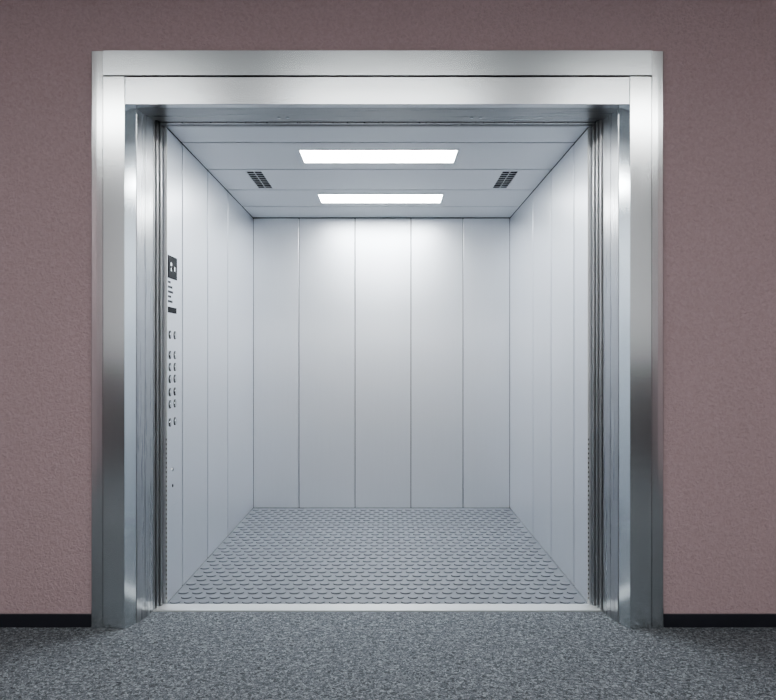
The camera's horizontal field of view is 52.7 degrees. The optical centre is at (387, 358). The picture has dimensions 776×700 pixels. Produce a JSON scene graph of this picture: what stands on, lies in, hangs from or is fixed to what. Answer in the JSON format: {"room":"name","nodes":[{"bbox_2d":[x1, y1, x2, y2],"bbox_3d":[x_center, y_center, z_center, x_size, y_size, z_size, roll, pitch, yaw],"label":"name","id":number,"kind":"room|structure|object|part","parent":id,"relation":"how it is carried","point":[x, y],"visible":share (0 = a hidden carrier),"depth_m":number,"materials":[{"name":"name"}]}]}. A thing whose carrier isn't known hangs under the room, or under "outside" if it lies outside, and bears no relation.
{"room":"elevator lobby","nodes":[
{"label":"elevator lobby","id":0,"kind":"room"},
{"bbox_2d":[155,120,598,603],"bbox_3d":[-0.050,-0.032,4.930,2.120,2.450,2.459,0,0,0],"label":"elevator car","id":1,"kind":"object","parent":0,"point":[379,389],"visible":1,"depth_m":5.28,"materials":[{"name":"silver metal"}]},
{"bbox_2d":[166,129,167,602],"bbox_3d":[-1.046,0.033,3.696,0.007,2.240,0.009,0,0,0],"label":"curtain","id":2,"kind":"object","parent":1,"relation":"attached to","point":[166,129],"visible":1,"depth_m":3.70,"materials":[{"name":"metal"}]},
{"bbox_3d":[-1.065,0.032,3.845,0.030,2.255,0.290,0,0,0],"label":"wall panel","id":3,"kind":"part","parent":1,"relation":"part of","materials":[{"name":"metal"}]},
{"bbox_2d":[168,236,181,508],"bbox_3d":[-1.044,0.063,3.835,0.012,1.300,0.261,0,0,0],"label":"control panel","id":4,"kind":"object","parent":1,"relation":"attached to","point":[174,246],"depth_m":3.83,"materials":[{"name":"silver metal"}]},
{"bbox_3d":[-1.065,0.032,4.280,0.030,2.255,0.540,0,0,0],"label":"wall panel","id":5,"kind":"part","parent":1,"relation":"part of","materials":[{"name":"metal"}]},
{"bbox_3d":[-1.065,0.032,4.845,0.030,2.255,0.550,0,0,0],"label":"wall panel","id":6,"kind":"part","parent":1,"relation":"part of","materials":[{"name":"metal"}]},
{"bbox_3d":[-1.065,0.032,5.620,0.030,2.255,0.960,0,0,0],"label":"wall panel","id":7,"kind":"part","parent":1,"relation":"part of","materials":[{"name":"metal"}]},
{"bbox_2d":[247,172,271,187],"bbox_3d":[-0.790,-1.142,4.825,0.090,0.080,0.450,0,0,0],"label":"air vent","id":8,"kind":"object","parent":1,"relation":"attached to","point":[258,178],"visible":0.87,"depth_m":4.89,"materials":[{"name":"metal"}]},
{"bbox_3d":[-0.872,0.032,6.115,0.350,2.255,0.030,0,0,0],"label":"wall panel","id":9,"kind":"part","parent":1,"relation":"part of","materials":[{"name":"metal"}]},
{"bbox_3d":[-0.475,0.032,6.115,0.431,2.255,0.030,0,0,0],"label":"wall panel","id":10,"kind":"part","parent":1,"relation":"part of","materials":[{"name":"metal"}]},
{"bbox_3d":[-0.050,-1.112,3.842,2.000,0.020,0.269,0,0,0],"label":"ceiling panel","id":11,"kind":"part","parent":1,"relation":"part of","materials":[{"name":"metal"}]},
{"bbox_3d":[-0.050,-1.112,4.268,2.000,0.020,0.549,0,0,0],"label":"ceiling panel","id":12,"kind":"part","parent":1,"relation":"part of","materials":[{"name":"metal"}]},
{"bbox_2d":[298,150,458,162],"bbox_3d":[-0.050,-1.145,4.255,0.848,0.093,0.273,0,0,0],"label":"ceiling light","id":13,"kind":"object","parent":1,"relation":"attached to","point":[308,156],"visible":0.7,"depth_m":4.27,"materials":[{"name":"white paint"}]},
{"bbox_3d":[-0.050,-1.112,4.825,2.000,0.020,0.534,0,0,0],"label":"ceiling panel","id":14,"kind":"part","parent":1,"relation":"part of","materials":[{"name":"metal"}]},
{"bbox_3d":[-0.050,-1.112,5.380,2.000,0.020,0.544,0,0,0],"label":"ceiling panel","id":15,"kind":"part","parent":1,"relation":"part of","materials":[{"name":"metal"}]},
{"bbox_2d":[317,194,443,202],"bbox_3d":[-0.050,-1.145,5.375,0.848,0.093,0.284,0,0,0],"label":"ceiling light","id":16,"kind":"object","parent":1,"relation":"attached to","point":[324,198],"visible":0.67,"depth_m":5.38,"materials":[{"name":"white paint"}]},
{"bbox_3d":[-0.050,-1.112,5.880,2.000,0.020,0.424,0,0,0],"label":"ceiling panel","id":17,"kind":"part","parent":1,"relation":"part of","materials":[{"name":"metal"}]},
{"bbox_3d":[-0.039,0.032,6.115,0.430,2.255,0.030,0,0,0],"label":"wall panel","id":18,"kind":"part","parent":1,"relation":"part of","materials":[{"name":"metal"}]},
{"bbox_3d":[0.382,0.032,6.115,0.400,2.255,0.030,0,0,0],"label":"wall panel","id":19,"kind":"part","parent":1,"relation":"part of","materials":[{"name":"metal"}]},
{"bbox_3d":[0.767,0.032,6.115,0.359,2.255,0.030,0,0,0],"label":"wall panel","id":20,"kind":"part","parent":1,"relation":"part of","materials":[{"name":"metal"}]},
{"bbox_2d":[493,172,516,187],"bbox_3d":[0.720,-1.142,4.825,0.090,0.080,0.450,0,0,0],"label":"air vent","id":21,"kind":"object","parent":1,"relation":"attached to","point":[505,178],"visible":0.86,"depth_m":4.91,"materials":[{"name":"metal"}]},
{"bbox_3d":[0.965,0.032,5.620,0.030,2.255,0.960,0,0,0],"label":"wall panel","id":22,"kind":"part","parent":1,"relation":"part of","materials":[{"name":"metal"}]},
{"bbox_3d":[0.965,0.032,4.845,0.030,2.255,0.550,0,0,0],"label":"wall panel","id":23,"kind":"part","parent":1,"relation":"part of","materials":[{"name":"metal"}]},
{"bbox_3d":[0.965,0.032,4.280,0.030,2.255,0.540,0,0,0],"label":"wall panel","id":24,"kind":"part","parent":1,"relation":"part of","materials":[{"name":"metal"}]},
{"bbox_3d":[0.965,0.032,3.845,0.030,2.255,0.290,0,0,0],"label":"wall panel","id":25,"kind":"part","parent":1,"relation":"part of","materials":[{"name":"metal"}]},
{"bbox_2d":[587,129,588,602],"bbox_3d":[0.946,0.033,3.696,0.007,2.240,0.009,0,0,0],"label":"curtain","id":26,"kind":"object","parent":1,"relation":"attached to","point":[587,129],"visible":1,"depth_m":3.69,"materials":[{"name":"metal"}]},
{"bbox_2d":[0,0,775,613],"bbox_3d":[0.000,-0.462,3.475,7.200,3.250,0.150,0,0,0],"label":"wall","id":27,"kind":"structure","parent":0,"point":[720,55],"depth_m":3.40,"materials":[{"name":"paint"}]},
{"bbox_2d":[0,614,90,626],"bbox_3d":[-2.442,1.134,3.394,2.315,0.058,0.012,0,0,0],"label":"baseboard","id":28,"kind":"structure","parent":27,"relation":"attached to","point":[6,620],"depth_m":3.39,"materials":[{"name":"black plastic"}]},
{"bbox_2d":[91,51,103,628],"bbox_3d":[-1.257,-0.083,3.387,0.052,2.492,0.024,0,0,0],"label":"strip","id":29,"kind":"object","parent":27,"relation":"attached to","point":[97,76],"visible":1,"depth_m":3.38,"materials":[{"name":"silver metal"}]},
{"bbox_2d":[103,77,124,628],"bbox_3d":[-1.182,-0.027,3.385,0.094,2.380,0.029,0,0,0],"label":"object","id":30,"kind":"object","parent":27,"relation":"attached to","point":[113,87],"visible":1,"depth_m":3.37,"materials":[{"name":"silver metal"}]},
{"bbox_2d":[145,115,152,616],"bbox_3d":[-1.105,0.033,3.562,0.049,2.261,0.077,0,0,0],"label":"elevator door","id":31,"kind":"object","parent":27,"relation":"attached to","point":[148,122],"visible":0.43,"depth_m":3.55,"materials":[{"name":"metal"}]},
{"bbox_2d":[158,120,595,126],"bbox_3d":[-0.050,-1.135,3.650,2.100,0.083,0.096,0,0,0],"label":"door track","id":32,"kind":"object","parent":27,"relation":"attached to","point":[165,123],"visible":0.41,"depth_m":3.64,"materials":[{"name":"metal"}]},
{"bbox_2d":[153,120,154,609],"bbox_3d":[-1.279,0.025,3.616,0.400,2.264,0.020,0,0,0],"label":"panel","id":33,"kind":"object","parent":32,"relation":"hanging from","point":[153,120],"visible":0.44,"depth_m":3.61,"materials":[{"name":"metal"}]},
{"bbox_2d":[155,121,158,607],"bbox_3d":[-1.270,0.025,3.646,0.400,2.264,0.019,0,0,0],"label":"panel","id":34,"kind":"object","parent":32,"relation":"hanging from","point":[156,122],"visible":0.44,"depth_m":3.64,"materials":[{"name":"metal"}]},
{"bbox_2d":[159,123,162,605],"bbox_3d":[-1.262,0.025,3.676,0.400,2.264,0.020,0,0,0],"label":"panel","id":35,"kind":"object","parent":32,"relation":"hanging from","point":[160,125],"visible":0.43,"depth_m":3.67,"materials":[{"name":"metal"}]},
{"bbox_3d":[-0.050,-1.118,3.615,2.020,0.038,0.025,0,0,0],"label":"rail","id":36,"kind":"part","parent":32,"relation":"part of","materials":[{"name":"metal"}]},
{"bbox_3d":[-0.050,-1.115,3.682,2.020,0.043,0.028,0,0,0],"label":"rail","id":37,"kind":"part","parent":32,"relation":"part of","materials":[{"name":"metal"}]},
{"bbox_3d":[-0.050,-1.117,3.647,2.020,0.041,0.022,0,0,0],"label":"rail","id":38,"kind":"part","parent":32,"relation":"part of","materials":[{"name":"metal"}]},
{"bbox_2d":[592,123,595,605],"bbox_3d":[1.161,0.025,3.676,0.400,2.264,0.020,0,0,0],"label":"panel","id":39,"kind":"object","parent":32,"relation":"hanging from","point":[594,124],"visible":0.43,"depth_m":3.67,"materials":[{"name":"metal"}]},
{"bbox_2d":[596,121,598,607],"bbox_3d":[1.171,0.025,3.646,0.400,2.264,0.019,0,0,0],"label":"panel","id":40,"kind":"object","parent":32,"relation":"hanging from","point":[597,122],"visible":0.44,"depth_m":3.64,"materials":[{"name":"metal"}]},
{"bbox_2d":[599,120,602,609],"bbox_3d":[1.179,0.025,3.616,0.400,2.264,0.020,0,0,0],"label":"panel","id":41,"kind":"object","parent":32,"relation":"hanging from","point":[600,121],"visible":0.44,"depth_m":3.61,"materials":[{"name":"metal"}]},
{"bbox_2d":[103,50,651,628],"bbox_3d":[-0.046,-0.083,3.484,2.368,2.492,0.232,0,0,0],"label":"door frame","id":42,"kind":"structure","parent":27,"relation":"attached to","point":[116,63],"depth_m":3.39,"materials":[{"name":"metal"}]},
{"bbox_3d":[-1.121,0.033,3.411,0.027,2.261,0.078,0,0,0],"label":"jamb splay","id":43,"kind":"part","parent":42,"relation":"part of","materials":[{"name":"silver metal"}]},
{"bbox_3d":[1.029,0.033,3.411,0.027,2.261,0.078,0,0,0],"label":"jamb splay","id":44,"kind":"part","parent":42,"relation":"part of","materials":[{"name":"silver metal"}]},
{"bbox_2d":[135,108,619,119],"bbox_3d":[-0.046,-1.113,3.510,2.176,0.030,0.179,0,0,0],"label":"soffit","id":45,"kind":"structure","parent":27,"relation":"attached to","point":[152,113],"depth_m":3.49,"materials":[{"name":"metal"}]},
{"bbox_2d":[125,77,629,107],"bbox_3d":[-0.046,-1.157,3.397,2.176,0.118,0.046,0,0,0],"label":"header","id":46,"kind":"object","parent":27,"relation":"attached to","point":[140,92],"visible":1,"depth_m":3.37,"materials":[{"name":"silver metal"}]},
{"bbox_2d":[603,115,610,616],"bbox_3d":[1.014,0.033,3.562,0.049,2.261,0.077,0,0,0],"label":"elevator door","id":47,"kind":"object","parent":27,"relation":"attached to","point":[606,122],"visible":0.43,"depth_m":3.55,"materials":[{"name":"metal"}]},
{"bbox_2d":[630,77,651,628],"bbox_3d":[1.090,-0.027,3.385,0.094,2.380,0.029,0,0,0],"label":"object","id":48,"kind":"object","parent":27,"relation":"attached to","point":[640,87],"visible":1,"depth_m":3.37,"materials":[{"name":"silver metal"}]},
{"bbox_2d":[651,51,663,628],"bbox_3d":[1.165,-0.083,3.387,0.052,2.492,0.024,0,0,0],"label":"strip","id":49,"kind":"object","parent":27,"relation":"attached to","point":[657,76],"visible":1,"depth_m":3.38,"materials":[{"name":"silver metal"}]},
{"bbox_2d":[664,614,775,626],"bbox_3d":[2.397,1.134,3.394,2.407,0.058,0.012,0,0,0],"label":"baseboard","id":50,"kind":"structure","parent":27,"relation":"attached to","point":[670,620],"depth_m":3.39,"materials":[{"name":"black plastic"}]},
{"bbox_2d":[0,612,775,699],"bbox_3d":[0.000,1.188,0.850,7.200,0.050,5.500,0,0,0],"label":"floor","id":51,"kind":"structure","parent":0,"point":[163,655],"depth_m":3.06,"materials":[{"name":"grey carpet"}]},
{"bbox_3d":[-0.050,1.186,3.653,2.070,0.034,0.104,0,0,0],"label":"bed","id":52,"kind":"object","parent":51,"relation":"in","visible":0},
{"bbox_2d":[153,604,601,611],"bbox_3d":[-0.050,1.170,3.649,2.070,0.026,0.094,0,0,0],"label":"sill","id":53,"kind":"structure","parent":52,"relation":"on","point":[165,607],"depth_m":3.63,"materials":[{"name":"metal"}]}
]}

